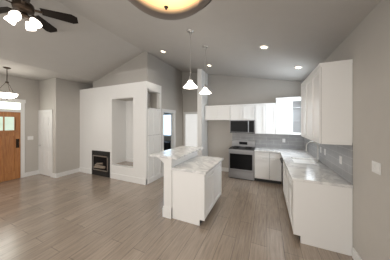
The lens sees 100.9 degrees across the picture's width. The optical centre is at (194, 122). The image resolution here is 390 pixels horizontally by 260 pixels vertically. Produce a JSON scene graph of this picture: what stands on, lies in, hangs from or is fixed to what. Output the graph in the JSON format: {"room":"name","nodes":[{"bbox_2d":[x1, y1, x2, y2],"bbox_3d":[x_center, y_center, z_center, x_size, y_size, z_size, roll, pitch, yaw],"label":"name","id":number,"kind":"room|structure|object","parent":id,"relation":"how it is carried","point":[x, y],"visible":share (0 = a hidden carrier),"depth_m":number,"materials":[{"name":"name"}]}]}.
{"room":"kitchen","nodes":[
{"label":"kitchen","id":0,"kind":"room"},
{"bbox_2d":[0,74,38,180],"bbox_3d":[-6.407,-0.248,3.004,0.150,3.950,5.350,0,0,24],"label":"wall","id":1,"kind":"structure","parent":0,"point":[27,90],"depth_m":5.20,"materials":[{"name":"grey paint"}]},
{"bbox_2d":[0,102,19,108],"bbox_3d":[-5.613,-0.498,4.572,0.013,0.200,0.920,0,0,24],"label":"transom","id":2,"kind":"object","parent":1,"relation":"attached to","point":[7,105],"visible":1,"depth_m":4.79,"materials":[{"name":"white glass"}]},
{"bbox_2d":[0,112,20,181],"bbox_3d":[-5.593,0.707,4.563,0.055,2.020,0.920,0,0,24],"label":"front door","id":3,"kind":"structure","parent":1,"relation":"in","point":[10,152],"depth_m":4.79,"materials":[{"name":"brown wood"}]},
{"bbox_2d":[0,97,25,177],"bbox_3d":[-5.610,0.507,4.570,0.025,2.440,1.160,0,0,24],"label":"door frame","id":4,"kind":"structure","parent":1,"relation":"attached to","point":[22,106],"depth_m":5.03,"materials":[{"name":"white paint"}]},
{"bbox_2d":[25,170,38,176],"bbox_3d":[-5.314,1.662,5.238,0.020,0.130,0.380,0,0,24],"label":"baseboard","id":5,"kind":"structure","parent":1,"relation":"attached to","point":[37,171],"depth_m":5.23,"materials":[{"name":"white paint"}]},
{"bbox_2d":[39,78,60,173],"bbox_3d":[-4.827,-0.248,5.310,1.150,3.950,0.150,0,0,24],"label":"wall","id":6,"kind":"structure","parent":0,"point":[49,94],"depth_m":5.08,"materials":[{"name":"grey paint"}]},
{"bbox_2d":[40,113,49,175],"bbox_3d":[-4.887,0.707,5.236,0.660,2.020,0.026,0,0,24],"label":"closet door","id":7,"kind":"structure","parent":6,"relation":"in","point":[45,143],"depth_m":5.22,"materials":[{"name":"white paint"}]},
{"bbox_2d":[38,110,52,176],"bbox_3d":[-4.885,0.662,5.242,0.840,2.130,0.022,0,0,24],"label":"door frame","id":8,"kind":"structure","parent":6,"relation":"attached to","point":[51,136],"depth_m":5.09,"materials":[{"name":"white paint"}]},
{"bbox_2d":[0,0,143,84],"bbox_3d":[-4.108,-1.768,3.674,4.100,0.750,8.750,0,0,24],"label":"ceiling","id":9,"kind":"structure","parent":0,"point":[84,50],"depth_m":3.75,"materials":[{"name":"paint"}]},
{"bbox_2d":[0,67,17,99],"bbox_3d":[-4.777,-0.986,4.088,0.394,0.825,0.394,0,0,24],"label":"pendant light","id":10,"kind":"object","parent":9,"relation":"hanging from","point":[7,95],"visible":1,"depth_m":4.04,"materials":[{"name":"white glass"}]},
{"bbox_2d":[0,0,77,32],"bbox_3d":[-2.615,-1.717,2.395,1.310,0.527,1.260,0,0,24],"label":"ceiling fan","id":11,"kind":"object","parent":9,"relation":"hanging from","point":[22,9],"visible":1,"depth_m":2.50,"materials":[{"name":"brown wood"}]},
{"bbox_2d":[61,79,92,171],"bbox_3d":[-3.795,-0.248,6.393,0.150,3.950,2.670,0,0,24],"label":"wall","id":12,"kind":"structure","parent":0,"point":[70,125],"depth_m":5.38,"materials":[{"name":"grey paint"}]},
{"bbox_2d":[55,168,78,177],"bbox_3d":[-4.186,1.647,5.316,0.016,0.160,0.716,0,0,24],"label":"baseboard","id":13,"kind":"structure","parent":12,"relation":"attached to","point":[57,175],"depth_m":5.26,"materials":[{"name":"white paint"}]},
{"bbox_2d":[80,81,160,178],"bbox_3d":[-2.553,0.292,5.361,2.960,2.870,0.700,0,0,24],"label":"wall","id":14,"kind":"structure","parent":0,"point":[114,120],"depth_m":5.11,"materials":[{"name":"white paint"}]},
{"bbox_2d":[79,167,90,173],"bbox_3d":[-3.767,1.647,5.512,0.580,0.160,0.016,0,0,24],"label":"baseboard","id":15,"kind":"structure","parent":14,"relation":"attached to","point":[85,170],"depth_m":5.49,"materials":[{"name":"white paint"}]},
{"bbox_2d":[92,150,109,177],"bbox_3d":[-2.963,1.329,5.386,0.850,0.785,0.548,0,0,24],"label":"fireplace","id":16,"kind":"object","parent":14,"relation":"in","point":[100,163],"visible":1,"depth_m":5.15,"materials":[{"name":"black metal"}]},
{"bbox_2d":[148,109,160,183],"bbox_3d":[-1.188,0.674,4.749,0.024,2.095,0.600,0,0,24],"label":"pantry cabinet","id":17,"kind":"object","parent":14,"relation":"attached to","point":[154,141],"visible":0.98,"depth_m":4.72,"materials":[{"name":"white wood"}]},
{"bbox_2d":[93,51,149,87],"bbox_3d":[-2.402,-1.683,5.085,2.360,1.080,0.120,0,0,24],"label":"wall","id":18,"kind":"structure","parent":0,"point":[135,69],"depth_m":4.81,"materials":[{"name":"grey paint"}]},
{"bbox_2d":[150,53,181,92],"bbox_3d":[-0.968,-1.683,5.549,0.120,1.080,1.900,0,0,24],"label":"wall","id":19,"kind":"structure","parent":0,"point":[164,74],"depth_m":5.31,"materials":[{"name":"grey paint"}]},
{"bbox_2d":[164,113,170,150],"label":"window","id":20,"kind":"structure","parent":0,"point":[167,131],"depth_m":6.39,"materials":[{"name":"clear glass"}]},
{"bbox_2d":[161,86,182,172],"bbox_3d":[-0.824,0.292,5.748,0.120,2.870,1.420,0,0,24],"label":"wall","id":21,"kind":"structure","parent":0,"point":[171,99],"depth_m":5.92,"materials":[{"name":"grey paint"}]},
{"bbox_2d":[162,109,175,176],"bbox_3d":[-0.931,0.647,5.484,0.140,2.160,0.820,0,0,24],"label":"door frame","id":22,"kind":"structure","parent":21,"relation":"attached to","point":[173,128],"depth_m":5.75,"materials":[{"name":"white paint"}]},
{"bbox_2d":[0,171,352,259],"bbox_3d":[-2.118,1.777,2.783,8.460,0.100,8.750,0,0,24],"label":"floor","id":23,"kind":"structure","parent":0,"point":[80,216],"depth_m":2.72,"materials":[{"name":"brown wood"}]},
{"bbox_2d":[159,150,221,225],"bbox_3d":[-0.089,1.187,3.376,1.040,1.080,1.200,0,0,24],"label":"kitchen island","id":24,"kind":"object","parent":23,"relation":"on","point":[192,186],"depth_m":2.86,"materials":[{"name":"wood"}]},
{"bbox_2d":[150,146,201,157],"bbox_3d":[-0.322,0.627,3.491,0.600,0.040,1.270,0,0,24],"label":"island countertop","id":25,"kind":"structure","parent":24,"relation":"on","point":[181,151],"depth_m":3.24,"materials":[{"name":"white stone"}]},
{"bbox_2d":[229,140,254,180],"bbox_3d":[1.493,1.167,5.098,0.752,1.120,0.673,0,0,24],"label":"range","id":26,"kind":"object","parent":23,"relation":"on","point":[241,159],"visible":1,"depth_m":4.87,"materials":[{"name":"silver metal"}]},
{"bbox_2d":[254,151,273,182],"bbox_3d":[2.071,1.287,4.883,0.462,0.880,0.626,0,0,24],"label":"base cabinet","id":27,"kind":"object","parent":23,"relation":"on","point":[263,160],"depth_m":4.59,"materials":[{"name":"wood"}]},
{"bbox_2d":[254,147,277,154],"bbox_3d":[2.159,0.827,4.832,0.665,0.040,0.646,0,0,24],"label":"countertop","id":28,"kind":"structure","parent":27,"relation":"on","point":[275,150],"depth_m":4.78,"materials":[{"name":"white stone"}]},
{"bbox_2d":[274,155,277,183],"bbox_3d":[2.334,1.287,4.765,0.361,0.880,0.626,0,0,24],"label":"base cabinet","id":29,"kind":"object","parent":23,"relation":"on","point":[275,156],"depth_m":4.47,"materials":[{"name":"wood"}]},
{"bbox_2d":[278,151,281,183],"bbox_3d":[2.761,1.287,4.569,0.703,0.880,0.636,0,0,24],"label":"base cabinet","id":30,"kind":"object","parent":23,"relation":"on","point":[279,152],"depth_m":4.43,"materials":[{"name":"wood"}]},
{"bbox_2d":[283,159,313,199],"bbox_3d":[2.244,1.287,3.355,0.656,0.880,0.762,0,0,24],"label":"base cabinet","id":31,"kind":"object","parent":23,"relation":"on","point":[295,160],"depth_m":3.52,"materials":[{"name":"wood"}]},
{"bbox_2d":[286,171,352,255],"bbox_3d":[1.840,1.287,2.453,0.656,0.880,0.542,0,0,24],"label":"base cabinet","id":32,"kind":"object","parent":23,"relation":"on","point":[319,198],"depth_m":2.20,"materials":[{"name":"wood"}]},
{"bbox_2d":[278,148,352,186],"bbox_3d":[2.308,0.827,3.523,0.676,0.040,2.916,0,0,24],"label":"countertop","id":33,"kind":"structure","parent":32,"relation":"on","point":[316,172],"depth_m":2.64,"materials":[{"name":"white stone"}]},
{"bbox_2d":[280,156,282,184],"bbox_3d":[2.352,1.291,4.064,0.346,0.872,0.600,0,0,24],"label":"dishwasher","id":34,"kind":"object","parent":33,"relation":"in","point":[282,169],"visible":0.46,"depth_m":4.15,"materials":[{"name":"black metal"}]},
{"bbox_2d":[305,141,319,161],"bbox_3d":[2.433,0.601,3.324,0.247,0.411,0.109,0,0,24],"label":"faucet","id":35,"kind":"object","parent":33,"relation":"on","point":[317,150],"visible":1,"depth_m":3.30,"materials":[{"name":"silver metal"}]},
{"bbox_2d":[197,69,207,155],"bbox_3d":[0.275,-0.248,5.694,0.150,3.950,0.620,0,0,24],"label":"wall","id":36,"kind":"structure","parent":0,"point":[202,122],"depth_m":5.47,"materials":[{"name":"white paint"}]},
{"bbox_2d":[56,0,380,81],"bbox_3d":[-0.229,-1.643,1.937,4.400,1.000,8.750,0,0,24],"label":"ceiling","id":37,"kind":"structure","parent":0,"point":[308,36],"depth_m":2.75,"materials":[{"name":"paint"}]},
{"bbox_2d":[128,0,211,19],"bbox_3d":[-0.141,-1.014,0.786,0.526,0.929,0.526,0,0,24],"label":"ceiling light","id":38,"kind":"object","parent":37,"relation":"hanging from","point":[171,9],"visible":1,"depth_m":0.82,"materials":[{"name":"beige glass"}]},
{"bbox_2d":[183,29,197,88],"bbox_3d":[-0.083,-1.131,2.875,0.260,1.015,0.260,0,0,24],"label":"pendant light","id":39,"kind":"object","parent":37,"relation":"hanging from","point":[190,84],"visible":0.98,"depth_m":2.87,"materials":[{"name":"white glass"}]},
{"bbox_2d":[199,45,210,93],"bbox_3d":[0.219,-1.127,3.452,0.260,1.007,0.260,0,0,24],"label":"pendant light","id":40,"kind":"object","parent":37,"relation":"hanging from","point":[205,90],"visible":1,"depth_m":3.42,"materials":[{"name":"white glass"}]},
{"bbox_2d":[259,45,268,48],"bbox_3d":[1.278,-1.389,2.978,0.173,0.040,0.176,0,0,24],"label":"recessed light","id":41,"kind":"object","parent":37,"relation":"in","point":[263,47],"visible":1,"depth_m":2.97,"materials":[{"name":"white paint"}]},
{"bbox_2d":[182,72,301,167],"bbox_3d":[-0.544,-0.248,6.483,8.310,3.950,0.150,0,0,24],"label":"wall","id":42,"kind":"structure","parent":0,"point":[228,90],"depth_m":5.65,"materials":[{"name":"grey paint"}]},
{"bbox_2d":[184,112,196,146],"bbox_3d":[-0.136,0.662,6.207,0.680,2.130,0.020,0,0,24],"label":"door","id":43,"kind":"structure","parent":42,"relation":"attached to","point":[190,128],"depth_m":6.23,"materials":[{"name":"white paint"}]},
{"bbox_2d":[205,105,220,119],"bbox_3d":[0.651,-0.323,5.672,0.494,0.500,0.346,0,0,24],"label":"upper cabinet","id":44,"kind":"object","parent":42,"relation":"attached to","point":[211,112],"depth_m":5.51,"materials":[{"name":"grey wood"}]},
{"bbox_2d":[221,105,232,119],"bbox_3d":[1.020,-0.323,5.507,0.560,0.500,0.346,0,0,24],"label":"upper cabinet","id":45,"kind":"object","parent":42,"relation":"attached to","point":[226,110],"depth_m":5.31,"materials":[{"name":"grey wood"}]},
{"bbox_2d":[233,105,244,119],"bbox_3d":[1.390,-0.323,5.341,0.507,0.500,0.346,0,0,24],"label":"upper cabinet","id":46,"kind":"object","parent":42,"relation":"attached to","point":[238,110],"depth_m":5.15,"materials":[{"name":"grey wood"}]},
{"bbox_2d":[245,105,256,120],"bbox_3d":[1.712,-0.323,5.197,0.440,0.500,0.346,0,0,24],"label":"upper cabinet","id":47,"kind":"object","parent":42,"relation":"attached to","point":[250,110],"depth_m":5.00,"materials":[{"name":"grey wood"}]},
{"bbox_2d":[230,120,254,133],"bbox_3d":[1.544,0.137,5.213,0.754,0.411,0.429,0,0,24],"label":"microwave","id":48,"kind":"object","parent":47,"relation":"attached to","point":[242,126],"visible":1,"depth_m":5.05,"materials":[{"name":"silver metal"}]},
{"bbox_2d":[255,103,268,132],"bbox_3d":[2.045,-0.113,5.048,0.414,0.920,0.346,0,0,24],"label":"upper cabinet","id":49,"kind":"object","parent":42,"relation":"attached to","point":[262,123],"depth_m":4.87,"materials":[{"name":"white wood"}]},
{"bbox_2d":[232,133,303,149],"bbox_3d":[2.234,0.566,5.151,2.070,0.477,0.012,0,0,24],"label":"backsplash","id":50,"kind":"structure","parent":42,"relation":"attached to","point":[261,140],"depth_m":5.04,"materials":[{"name":"tile"}]},
{"bbox_2d":[269,103,272,132],"bbox_3d":[2.284,-0.113,4.941,0.348,0.920,0.346,0,0,24],"label":"upper cabinet","id":51,"kind":"object","parent":42,"relation":"attached to","point":[270,104],"depth_m":4.77,"materials":[{"name":"white wood"}]},
{"bbox_2d":[273,97,292,134],"bbox_3d":[2.605,-0.183,4.792,0.484,1.060,0.356,0,0,24],"label":"upper cabinet","id":52,"kind":"object","parent":42,"relation":"attached to","point":[281,116],"depth_m":4.64,"materials":[{"name":"white wood"}]},
{"bbox_2d":[323,0,389,259],"bbox_3d":[1.675,-0.248,1.086,0.150,3.950,8.750,0,0,24],"label":"wall","id":53,"kind":"structure","parent":0,"point":[364,45],"depth_m":1.70,"materials":[{"name":"grey paint"}]},
{"bbox_2d":[301,80,304,137],"bbox_3d":[2.312,-0.258,3.127,0.346,1.110,0.503,0,0,24],"label":"upper cabinet","id":54,"kind":"object","parent":53,"relation":"attached to","point":[303,83],"depth_m":3.25,"materials":[{"name":"white wood"}]},
{"bbox_2d":[305,76,308,138],"bbox_3d":[2.143,-0.258,2.749,0.346,1.110,0.564,0,0,24],"label":"upper cabinet","id":55,"kind":"object","parent":53,"relation":"attached to","point":[307,79],"depth_m":2.93,"materials":[{"name":"white wood"}]},
{"bbox_2d":[304,138,352,184],"bbox_3d":[2.620,0.535,3.396,0.012,0.537,2.900,0,0,24],"label":"backsplash","id":56,"kind":"structure","parent":53,"relation":"attached to","point":[330,160],"depth_m":2.53,"materials":[{"name":"tile"}]},
{"bbox_2d":[309,59,352,144],"bbox_3d":[1.974,-0.258,2.372,0.346,1.110,0.503,0,0,24],"label":"upper cabinet","id":57,"kind":"object","parent":53,"relation":"attached to","point":[326,102],"depth_m":2.16,"materials":[{"name":"white wood"}]},
{"bbox_2d":[352,247,361,259],"bbox_3d":[0.951,1.662,-0.327,0.016,0.130,5.220,0,0,24],"label":"baseboard","id":58,"kind":"structure","parent":53,"relation":"attached to","point":[355,255],"depth_m":1.98,"materials":[{"name":"white paint"}]},
{"bbox_2d":[372,161,380,174],"bbox_3d":[1.827,0.457,1.625,0.010,0.115,0.140,0,0,24],"label":"light switch","id":59,"kind":"object","parent":53,"relation":"attached to","point":[376,167],"visible":1,"depth_m":1.61,"materials":[{"name":"white plastic"}]}
]}

